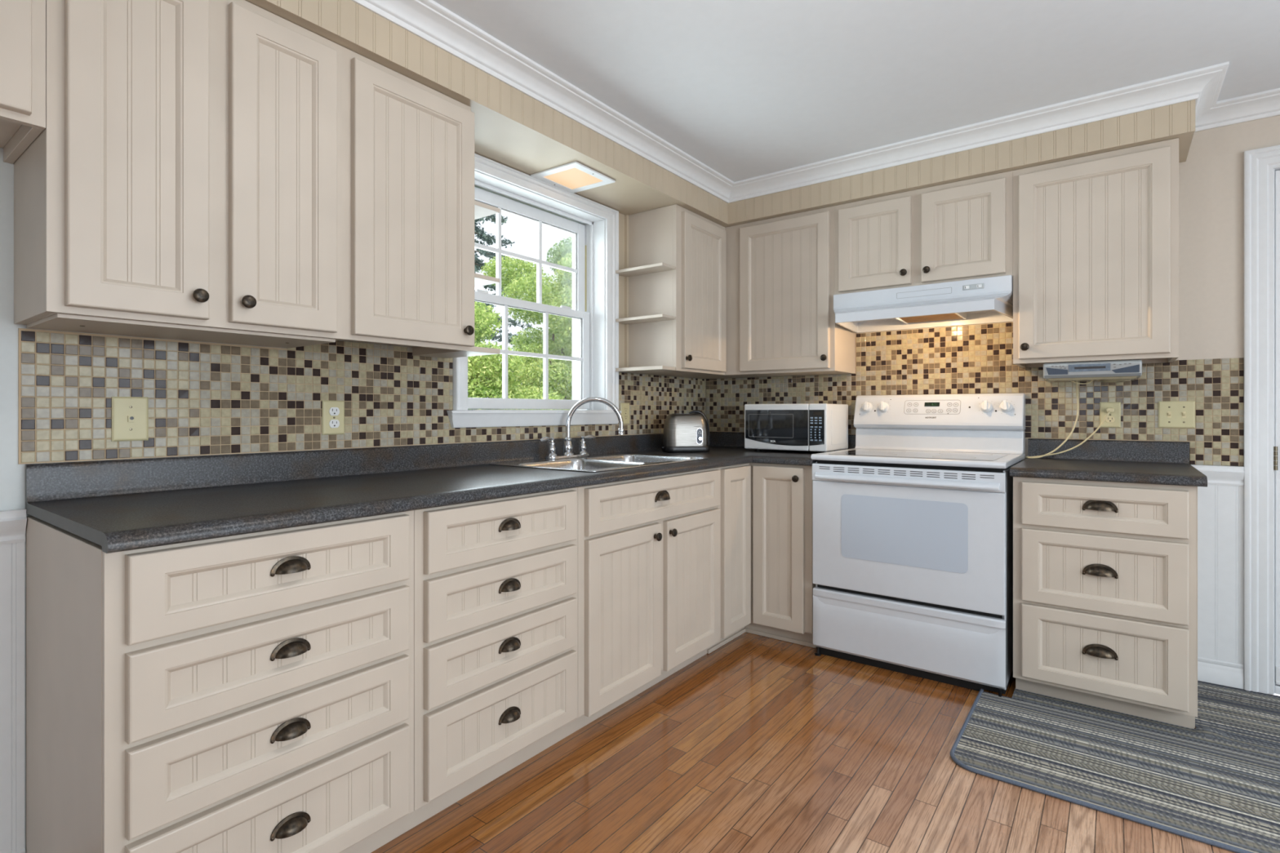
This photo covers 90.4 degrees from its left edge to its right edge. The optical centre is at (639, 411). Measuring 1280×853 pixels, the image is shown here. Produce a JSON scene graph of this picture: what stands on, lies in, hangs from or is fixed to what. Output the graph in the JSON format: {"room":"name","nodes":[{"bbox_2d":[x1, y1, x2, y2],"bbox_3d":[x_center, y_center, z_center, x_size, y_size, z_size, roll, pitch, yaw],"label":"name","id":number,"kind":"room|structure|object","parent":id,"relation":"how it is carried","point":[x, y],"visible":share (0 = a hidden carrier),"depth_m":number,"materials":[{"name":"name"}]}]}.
{"room":"kitchen","nodes":[
{"label":"kitchen","id":0,"kind":"room"},
{"bbox_2d":[0,147,696,852],"bbox_3d":[-1.478,-0.057,1.513,0.190,2.250,6.390,0,0,37],"label":"wall","id":1,"kind":"structure","parent":0,"point":[12,474],"depth_m":1.43,"materials":[{"name":"paint"}]},
{"bbox_2d":[0,542,24,852],"bbox_3d":[-2.356,0.645,0.175,0.006,0.700,3.180,0,0,37],"label":"wainscoting","id":2,"kind":"structure","parent":1,"relation":"attached to","point":[11,555],"depth_m":1.43,"materials":[{"name":"white paint"}]},
{"bbox_2d":[0,508,26,544],"bbox_3d":[-2.347,0.258,0.170,0.026,0.074,3.178,0,0,37],"label":"trim","id":3,"kind":"structure","parent":1,"relation":"attached to","point":[12,522],"depth_m":1.42,"materials":[{"name":"white paint"}]},
{"bbox_2d":[14,848,25,852],"bbox_3d":[-2.352,1.032,0.174,0.014,0.073,3.178,0,0,37],"label":"baseboard","id":4,"kind":"structure","parent":1,"relation":"attached to","point":[23,851],"depth_m":1.44,"materials":[{"name":"white paint"}]},
{"bbox_2d":[0,0,45,164],"bbox_3d":[-1.482,-0.778,1.073,0.328,0.438,0.659,0,0,37],"label":"upper cabinet","id":5,"kind":"object","parent":1,"relation":"attached to","point":[22,22],"visible":1,"depth_m":1.22,"materials":[{"name":"beige paint"}]},
{"bbox_2d":[13,0,342,348],"bbox_3d":[-1.095,-0.593,1.569,0.354,0.808,0.597,0,0,37],"label":"upper cabinet","id":6,"kind":"object","parent":1,"relation":"attached to","point":[182,180],"visible":1,"depth_m":1.43,"materials":[{"name":"beige paint"}]},
{"bbox_2d":[17,328,705,464],"bbox_3d":[-0.506,-0.054,2.648,0.005,0.346,3.016,0,0,37],"label":"tile backsplash","id":7,"kind":"structure","parent":1,"relation":"attached to","point":[205,398],"depth_m":1.81,"materials":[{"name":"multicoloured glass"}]},
{"bbox_2d":[111,396,148,441],"bbox_3d":[-1.282,0.018,1.598,0.010,0.111,0.074,0,0,37],"label":"light switch","id":8,"kind":"object","parent":7,"relation":"attached to","point":[130,415],"visible":1,"depth_m":1.60,"materials":[{"name":"beige plastic"}]},
{"bbox_2d":[321,400,344,435],"bbox_3d":[-0.971,0.018,2.015,0.009,0.108,0.071,0,0,37],"label":"electrical outlet","id":9,"kind":"object","parent":7,"relation":"attached to","point":[332,411],"visible":1,"depth_m":2.01,"materials":[{"name":"beige plastic"}]},
{"bbox_2d":[328,419,339,427],"bbox_3d":[-0.969,0.038,2.013,0.003,0.026,0.033,0,0,37],"label":"receptacle","id":10,"kind":"object","parent":9,"relation":"attached to","point":[332,423],"depth_m":2.01,"materials":[{"name":"white plastic"}]},
{"bbox_2d":[328,407,339,415],"bbox_3d":[-0.969,-0.001,2.013,0.003,0.026,0.033,0,0,37],"label":"receptacle","id":11,"kind":"object","parent":9,"relation":"attached to","point":[332,411],"depth_m":2.01,"materials":[{"name":"white plastic"}]},
{"bbox_2d":[620,403,629,423],"bbox_3d":[-0.074,0.009,3.214,0.009,0.106,0.071,0,0,37],"label":"electrical outlet","id":12,"kind":"object","parent":7,"relation":"attached to","point":[624,407],"visible":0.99,"depth_m":3.21,"materials":[{"name":"beige plastic"}]},
{"bbox_2d":[335,46,500,358],"bbox_3d":[-0.749,-0.598,2.032,0.354,0.798,0.560,0,0,37],"label":"upper cabinet","id":13,"kind":"object","parent":1,"relation":"attached to","point":[410,210],"visible":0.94,"depth_m":1.88,"materials":[{"name":"beige paint"}]},
{"bbox_2d":[421,346,500,358],"bbox_3d":[-0.637,-0.207,2.219,0.296,0.017,0.127,0,0,37],"label":"shelf","id":14,"kind":"object","parent":13,"relation":"attached to","point":[471,351],"depth_m":2.17,"materials":[{"name":"beige paint"}]},
{"bbox_2d":[474,273,500,287],"bbox_3d":[-0.637,-0.451,2.219,0.296,0.014,0.127,0,0,37],"label":"shelf","id":15,"kind":"object","parent":13,"relation":"attached to","point":[480,280],"depth_m":2.16,"materials":[{"name":"beige paint"}]},
{"bbox_2d":[474,200,500,219],"bbox_3d":[-0.637,-0.691,2.219,0.296,0.014,0.127,0,0,37],"label":"shelf","id":16,"kind":"object","parent":13,"relation":"attached to","point":[482,210],"depth_m":2.16,"materials":[{"name":"beige paint"}]},
{"bbox_2d":[446,153,621,427],"bbox_3d":[-0.503,-0.470,2.827,0.276,1.060,1.006,0,0,37],"label":"window","id":17,"kind":"structure","parent":1,"relation":"in","point":[594,312],"depth_m":2.95,"materials":[{"name":"white paint"}]},
{"bbox_2d":[245,0,1195,227],"bbox_3d":[-0.089,-1.089,1.354,2.222,0.184,4.599,0,0,37],"label":"soffit","id":18,"kind":"object","parent":1,"relation":"attached to","point":[513,129],"depth_m":2.43,"materials":[{"name":"beige paint"}]},
{"bbox_2d":[530,161,615,193],"bbox_3d":[-0.283,-0.993,2.704,0.252,0.009,0.262,0,0,35],"label":"recessed light","id":19,"kind":"object","parent":18,"relation":"in","point":[572,177],"visible":1,"depth_m":2.69,"materials":[{"name":"white paint"}]},
{"bbox_2d":[371,631,1279,852],"bbox_3d":[0.303,1.093,0.062,4.440,0.050,6.240,0,0,37],"label":"floor","id":20,"kind":"structure","parent":0,"point":[758,744],"depth_m":1.82,"materials":[{"name":"brown wood"}]},
{"bbox_2d":[26,510,413,852],"bbox_3d":[-0.966,0.654,1.500,0.640,0.828,0.604,0,0,37],"label":"base cabinet","id":21,"kind":"object","parent":20,"relation":"on","point":[251,692],"visible":0.99,"depth_m":1.27,"materials":[{"name":"beige paint"}]},
{"bbox_2d":[401,487,577,834],"bbox_3d":[-0.605,0.654,1.981,0.638,0.828,0.599,0,0,37],"label":"base cabinet","id":22,"kind":"object","parent":20,"relation":"on","point":[495,580],"visible":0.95,"depth_m":1.75,"materials":[{"name":"beige paint"}]},
{"bbox_2d":[565,467,719,737],"bbox_3d":[-0.152,0.654,2.578,0.647,0.828,0.900,0,0,37],"label":"base cabinet","id":23,"kind":"object","parent":20,"relation":"on","point":[649,548],"visible":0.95,"depth_m":2.32,"materials":[{"name":"beige paint"}]},
{"bbox_2d":[706,462,816,653],"bbox_3d":[0.493,0.654,3.221,0.908,0.828,0.902,0,0,37],"label":"base cabinet","id":24,"kind":"object","parent":20,"relation":"on","point":[766,585],"visible":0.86,"depth_m":2.90,"materials":[{"name":"beige paint"}]},
{"bbox_2d":[25,431,855,553],"bbox_3d":[-0.132,0.180,2.375,0.920,0.120,3.006,0,0,37],"label":"countertop","id":25,"kind":"structure","parent":24,"relation":"on","point":[117,505],"depth_m":1.69,"materials":[{"name":"stone"}]},
{"bbox_2d":[539,396,624,459],"bbox_3d":[-0.277,0.068,2.798,0.394,0.266,0.164,0,0,-27],"label":"kitchen faucet","id":26,"kind":"object","parent":25,"relation":"on","point":[567,447],"visible":1,"depth_m":2.78,"materials":[{"name":"silver metal"}]},
{"bbox_2d":[488,453,708,472],"bbox_3d":[-0.147,0.288,2.628,0.555,0.173,0.785,0,0,37],"label":"sink","id":27,"kind":"object","parent":25,"relation":"in","point":[607,461],"visible":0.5,"depth_m":2.65,"materials":[{"name":"metal"}]},
{"bbox_2d":[661,409,709,453],"bbox_3d":[0.236,0.099,3.266,0.262,0.214,0.148,0,0,-15],"label":"toaster","id":28,"kind":"object","parent":25,"relation":"on","point":[682,433],"visible":1,"depth_m":3.21,"materials":[{"name":"silver metal"}]},
{"bbox_2d":[744,403,848,453],"bbox_3d":[0.812,0.083,3.298,0.440,0.246,0.319,0,0,37],"label":"microwave","id":29,"kind":"object","parent":25,"relation":"on","point":[820,428],"visible":0.98,"depth_m":3.16,"materials":[{"name":"white plastic"}]},
{"bbox_2d":[810,392,1025,697],"bbox_3d":[1.233,0.492,2.807,0.746,1.152,0.672,0,0,37],"label":"range","id":30,"kind":"object","parent":20,"relation":"on","point":[913,522],"visible":0.98,"depth_m":2.58,"materials":[{"name":"white metal"}]},
{"bbox_2d":[810,448,1025,468],"bbox_3d":[1.234,0.198,2.808,0.746,0.026,0.628,0,0,37],"label":"cooktop","id":31,"kind":"object","parent":30,"relation":"in","point":[894,458],"depth_m":2.66,"materials":[{"name":"white ceramic"}]},
{"bbox_2d":[1013,476,1197,728],"bbox_3d":[1.765,0.654,2.435,0.519,0.828,0.638,0,0,37],"label":"base cabinet","id":32,"kind":"object","parent":20,"relation":"on","point":[1105,573],"visible":0.98,"depth_m":2.19,"materials":[{"name":"beige paint"}]},
{"bbox_2d":[1009,438,1207,487],"bbox_3d":[1.772,0.180,2.433,0.546,0.120,0.630,0,0,37],"label":"countertop","id":33,"kind":"structure","parent":32,"relation":"on","point":[1146,462],"depth_m":2.53,"materials":[{"name":"stone"}]},
{"bbox_2d":[950,680,1279,852],"bbox_3d":[2.098,1.059,1.809,2.018,0.018,1.228,0,0,37],"label":"rug","id":34,"kind":"object","parent":20,"relation":"on","point":[1216,783],"visible":0.94,"depth_m":1.94,"materials":[{"name":"fabric"}]},
{"bbox_2d":[433,0,1279,182],"bbox_3d":[0.303,-1.242,0.062,4.800,0.120,6.600,0,0,37],"label":"ceiling","id":35,"kind":"structure","parent":0,"point":[747,89],"depth_m":2.13,"materials":[{"name":"paint"}]},
{"bbox_2d":[705,115,1279,695],"bbox_3d":[2.293,-0.057,2.564,4.590,2.250,0.190,0,0,37],"label":"wall","id":36,"kind":"structure","parent":0,"point":[1211,178],"depth_m":2.48,"materials":[{"name":"beige paint"}]},
{"bbox_2d":[615,204,855,378],"bbox_3d":[0.494,-0.598,3.231,0.908,0.798,0.894,0,0,37],"label":"upper cabinet","id":37,"kind":"object","parent":36,"relation":"attached to","point":[700,297],"visible":1,"depth_m":3.18,"materials":[{"name":"beige paint"}]},
{"bbox_2d":[615,365,675,373],"bbox_3d":[0.019,-0.207,3.095,0.296,0.017,0.108,0,0,37],"label":"shelf","id":38,"kind":"object","parent":37,"relation":"attached to","point":[628,369],"depth_m":3.07,"materials":[{"name":"beige paint"}]},
{"bbox_2d":[615,313,675,324],"bbox_3d":[0.019,-0.451,3.095,0.296,0.014,0.108,0,0,37],"label":"shelf","id":39,"kind":"object","parent":37,"relation":"attached to","point":[664,318],"depth_m":3.08,"materials":[{"name":"beige paint"}]},
{"bbox_2d":[615,262,675,276],"bbox_3d":[0.019,-0.691,3.095,0.296,0.014,0.108,0,0,37],"label":"shelf","id":40,"kind":"object","parent":37,"relation":"attached to","point":[662,268],"depth_m":3.08,"materials":[{"name":"beige paint"}]},
{"bbox_2d":[351,0,1279,203],"bbox_3d":[0.921,-1.145,0.599,4.052,0.073,4.600,0,0,37],"label":"trim","id":41,"kind":"structure","parent":36,"relation":"attached to","point":[427,20],"depth_m":2.42,"materials":[{"name":"white paint"}]},
{"bbox_2d":[833,275,1013,333],"bbox_3d":[1.292,-0.485,2.914,0.743,0.152,0.444,0,0,37],"label":"range hood","id":42,"kind":"object","parent":36,"relation":"attached to","point":[984,300],"visible":0.98,"depth_m":2.83,"materials":[{"name":"white metal"}]},
{"bbox_2d":[896,287,949,298],"bbox_3d":[1.251,-0.523,2.802,0.228,0.026,0.001,0,0,37],"label":"vent","id":43,"kind":"object","parent":42,"relation":"attached to","point":[908,292],"depth_m":2.80,"materials":[{"name":"white metal"}]},
{"bbox_2d":[835,170,1013,294],"bbox_3d":[1.319,-0.779,2.951,0.747,0.436,0.354,0,0,37],"label":"upper cabinet","id":44,"kind":"object","parent":36,"relation":"attached to","point":[961,230],"visible":0.95,"depth_m":2.80,"materials":[{"name":"beige paint"}]},
{"bbox_2d":[706,322,1243,466],"bbox_3d":[1.355,-0.099,3.143,2.382,0.614,0.006,0,0,37],"label":"tile backsplash","id":45,"kind":"structure","parent":36,"relation":"attached to","point":[975,358],"depth_m":2.89,"materials":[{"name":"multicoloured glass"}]},
{"bbox_2d":[1099,402,1120,427],"bbox_3d":[1.976,0.013,2.669,0.071,0.107,0.009,0,0,37],"label":"electrical outlet","id":46,"kind":"object","parent":45,"relation":"attached to","point":[1113,420],"visible":1,"depth_m":2.67,"materials":[{"name":"beige plastic"}]},
{"bbox_2d":[1105,416,1115,422],"bbox_3d":[1.975,0.033,2.667,0.033,0.026,0.003,0,0,37],"label":"receptacle","id":47,"kind":"object","parent":46,"relation":"attached to","point":[1109,419],"depth_m":2.66,"materials":[{"name":"beige plastic"}]},
{"bbox_2d":[1158,400,1195,428],"bbox_3d":[2.146,0.011,2.539,0.113,0.107,0.014,0,0,37],"label":"light switch","id":48,"kind":"object","parent":45,"relation":"attached to","point":[1171,414],"visible":1,"depth_m":2.54,"materials":[{"name":"beige plastic"}]},
{"bbox_2d":[1013,137,1178,368],"bbox_3d":[1.828,-0.598,2.570,0.524,0.798,0.354,0,0,37],"label":"upper cabinet","id":49,"kind":"object","parent":36,"relation":"attached to","point":[1095,237],"visible":1,"depth_m":2.44,"materials":[{"name":"beige paint"}]},
{"bbox_2d":[1025,359,1142,458],"bbox_3d":[1.804,0.004,2.610,0.399,0.402,0.292,0,0,37],"label":"radio","id":50,"kind":"object","parent":49,"relation":"attached to","point":[1117,371],"visible":1,"depth_m":2.49,"materials":[{"name":"silver metal"}]},
{"bbox_2d":[1045,367,1067,374],"bbox_3d":[1.666,-0.163,2.538,0.073,0.029,0.008,0,0,37],"label":"speaker grille","id":51,"kind":"object","parent":50,"relation":"attached to","point":[1049,371],"depth_m":2.54,"materials":[{"name":"blue plastic"}]},
{"bbox_2d":[1111,364,1139,373],"bbox_3d":[1.840,-0.163,2.408,0.084,0.029,0.008,0,0,37],"label":"speaker grille","id":52,"kind":"object","parent":50,"relation":"attached to","point":[1116,368],"depth_m":2.41,"materials":[{"name":"blue plastic"}]},
{"bbox_2d":[1190,464,1244,486],"bbox_3d":[2.231,0.247,2.474,0.178,0.074,0.026,0,0,37],"label":"trim","id":53,"kind":"structure","parent":36,"relation":"attached to","point":[1215,474],"depth_m":2.45,"materials":[{"name":"white paint"}]},
{"bbox_2d":[1197,484,1244,664],"bbox_3d":[2.237,0.623,2.482,0.178,0.686,0.006,0,0,37],"label":"wainscot","id":54,"kind":"structure","parent":36,"relation":"attached to","point":[1220,508],"depth_m":2.46,"materials":[{"name":"white paint"}]},
{"bbox_2d":[1197,656,1244,688],"bbox_3d":[2.235,1.012,2.479,0.178,0.092,0.014,0,0,37],"label":"baseboard","id":55,"kind":"structure","parent":36,"relation":"attached to","point":[1231,674],"depth_m":2.46,"materials":[{"name":"white paint"}]},
{"bbox_2d":[1243,145,1279,694],"bbox_3d":[2.746,0.033,2.192,0.982,2.050,0.182,0,0,37],"label":"door frame","id":56,"kind":"structure","parent":36,"relation":"in","point":[1261,166],"depth_m":2.39,"materials":[{"name":"white paint"}]},
{"label":"outside","id":57,"kind":"structure","parent":0,"visible":0},
{"bbox_3d":[-15.692,1.793,15.900,39.810,0.050,60.000,0,0,37],"label":"floor","id":58,"kind":"structure","parent":57,"visible":0},
{"bbox_2d":[471,213,534,409],"bbox_3d":[-4.567,-2.531,16.405,4.541,8.600,4.873,0,0,-22],"label":"spruce tree","id":59,"kind":"object","parent":58,"relation":"on","point":[480,233],"visible":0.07,"depth_m":16.61,"materials":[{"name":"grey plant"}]},
{"bbox_2d":[467,301,564,409],"bbox_3d":[-2.045,0.296,7.820,1.958,3.381,2.136,0,0,37],"label":"tree","id":60,"kind":"object","parent":58,"relation":"on","point":[484,373],"visible":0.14,"depth_m":7.39,"materials":[{"name":"green plant"}]},
{"bbox_2d":[480,255,570,391],"bbox_3d":[-1.786,-0.637,12.672,2.442,4.909,2.238,0,0,37],"label":"tree","id":61,"kind":"object","parent":58,"relation":"on","point":[511,273],"visible":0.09,"depth_m":12.44,"materials":[{"name":"green plant"}]},
{"bbox_2d":[501,251,572,409],"bbox_3d":[-1.076,-0.203,9.267,1.899,4.250,1.944,0,0,-13],"label":"tree","id":62,"kind":"object","parent":58,"relation":"on","point":[560,371],"visible":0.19,"depth_m":8.97,"materials":[{"name":"green plant"}]},
{"bbox_2d":[546,236,572,282],"bbox_3d":[-0.869,-2.758,16.128,3.210,9.055,3.378,0,0,-30],"label":"tree","id":63,"kind":"object","parent":58,"relation":"on","point":[563,249],"visible":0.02,"depth_m":15.62,"materials":[{"name":"green plant"}]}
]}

